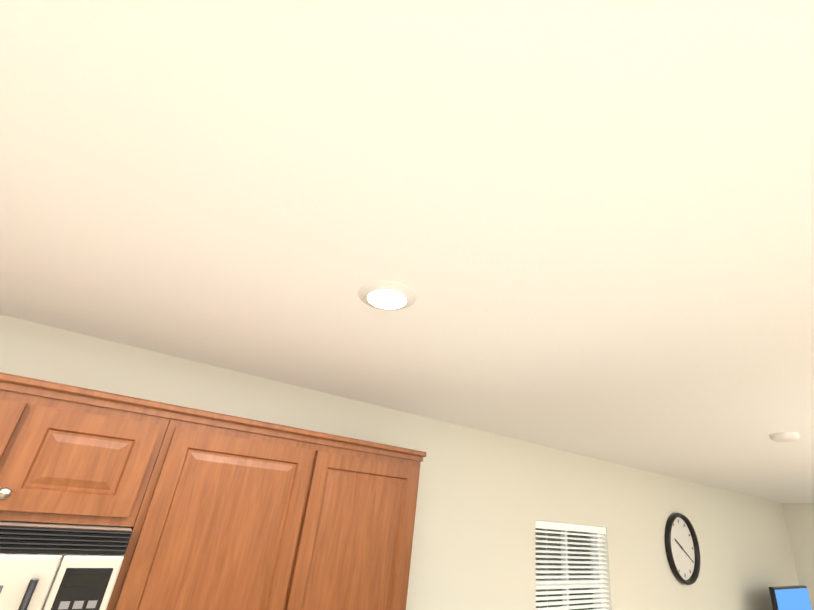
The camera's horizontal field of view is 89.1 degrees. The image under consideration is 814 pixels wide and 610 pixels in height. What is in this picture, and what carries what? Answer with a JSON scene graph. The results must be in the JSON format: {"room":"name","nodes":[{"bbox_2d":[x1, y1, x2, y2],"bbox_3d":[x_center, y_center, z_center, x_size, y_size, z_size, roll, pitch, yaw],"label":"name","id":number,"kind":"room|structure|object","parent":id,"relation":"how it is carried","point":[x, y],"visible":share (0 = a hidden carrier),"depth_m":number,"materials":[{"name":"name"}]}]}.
{"room":"kitchen","nodes":[
{"label":"kitchen","id":0,"kind":"room"},
{"bbox_2d":[0,314,798,609],"bbox_3d":[0.511,1.387,2.671,11.480,3.900,0.150,22,-27,-30],"label":"wall","id":1,"kind":"structure","parent":0,"point":[485,500],"depth_m":2.60,"materials":[{"name":"white paint"}]},
{"bbox_2d":[0,376,191,609],"bbox_3d":[-1.280,0.672,1.232,0.840,0.827,0.332,22,-27,-30],"label":"upper cabinet","id":2,"kind":"object","parent":1,"relation":"attached to","point":[68,455],"depth_m":1.29,"materials":[{"name":"brown wood"}]},
{"bbox_2d":[0,520,131,609],"bbox_3d":[-1.269,0.799,1.131,0.756,0.396,0.432,22,-27,-30],"label":"microwave","id":3,"kind":"object","parent":2,"relation":"attached to","point":[52,566],"visible":1,"depth_m":1.16,"materials":[{"name":"white plastic"}]},
{"bbox_2d":[128,412,426,609],"bbox_3d":[-0.519,0.980,1.708,1.131,0.827,0.332,22,-27,-30],"label":"upper cabinet","id":4,"kind":"object","parent":1,"relation":"attached to","point":[215,511],"depth_m":1.58,"materials":[{"name":"brown wood"}]},
{"bbox_2d":[536,520,604,609],"bbox_3d":[1.152,1.996,2.916,0.930,0.820,0.140,22,-27,-30],"label":"window","id":5,"kind":"structure","parent":1,"relation":"in","point":[566,559],"depth_m":3.06,"materials":[{"name":"white metal"}]},
{"bbox_2d":[535,520,609,609],"bbox_3d":[1.166,1.976,2.906,0.850,0.780,0.041,22,-27,-30],"label":"window blinds","id":6,"kind":"object","parent":5,"relation":"attached to","point":[546,525],"visible":0.83,"depth_m":2.94,"materials":[{"name":"white plastic"}]},
{"bbox_2d":[664,513,699,584],"bbox_3d":[2.541,2.235,3.801,0.580,0.580,0.047,22,-27,-30],"label":"wall clock","id":7,"kind":"object","parent":1,"relation":"attached to","point":[682,549],"visible":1,"depth_m":3.81,"materials":[{"name":"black plastic"}]},
{"bbox_2d":[0,0,813,502],"bbox_3d":[2.776,-0.444,0.230,11.480,0.908,7.500,22,-27,-30],"label":"ceiling","id":8,"kind":"structure","parent":0,"point":[582,226],"depth_m":0.87,"materials":[{"name":"white paint"}]},
{"bbox_2d":[358,281,416,309],"bbox_3d":[-0.059,-0.022,1.222,0.176,0.027,0.175,22,-27,-30],"label":"recessed light","id":9,"kind":"object","parent":8,"relation":"in","point":[386,295],"visible":0.96,"depth_m":1.20,"materials":[{"name":"white plastic"}]},
{"bbox_2d":[769,432,799,441],"bbox_3d":[2.158,0.754,2.360,0.130,0.045,0.131,22,-27,-30],"label":"smoke detector","id":10,"kind":"object","parent":8,"relation":"attached to","point":[785,436],"visible":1,"depth_m":2.33,"materials":[{"name":"white plastic"}]},
{"bbox_2d":[782,503,813,609],"bbox_3d":[7.248,2.256,2.628,0.150,3.900,7.350,22,-27,-30],"label":"wall","id":11,"kind":"structure","parent":0,"point":[799,518],"depth_m":5.36,"materials":[{"name":"white paint"}]},
{"bbox_3d":[2.420,2.257,-0.948,11.480,0.100,7.500,22,-27,-30],"label":"floor","id":12,"kind":"structure","parent":0,"visible":0},
{"bbox_3d":[3.948,4.039,3.933,1.340,0.900,0.520,22,-27,-30],"label":"cabinet","id":13,"kind":"object","parent":12,"relation":"on","visible":0},
{"bbox_2d":[769,585,811,609],"bbox_3d":[4.006,3.300,4.239,1.040,0.699,0.220,22,-27,-30],"label":"screen","id":14,"kind":"object","parent":13,"relation":"on","point":[796,597],"visible":1,"depth_m":4.27,"materials":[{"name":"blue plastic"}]},
{"label":"outside","id":15,"kind":"structure","parent":0,"visible":0},
{"bbox_2d":[536,593,592,609],"bbox_3d":[0.342,3.361,1.782,28.900,0.200,80.000,22,-27,-30],"label":"lawn","id":16,"kind":"structure","parent":15,"point":[569,600],"depth_m":10.57,"materials":[{"name":"green plant"}]},
{"bbox_2d":[536,528,591,591],"bbox_3d":[-2.200,4.657,12.094,17.200,5.020,7.700,22,-27,-30],"label":"neighbouring house","id":17,"kind":"structure","parent":16,"relation":"on","point":[559,554],"depth_m":12.09,"materials":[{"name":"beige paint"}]}
]}

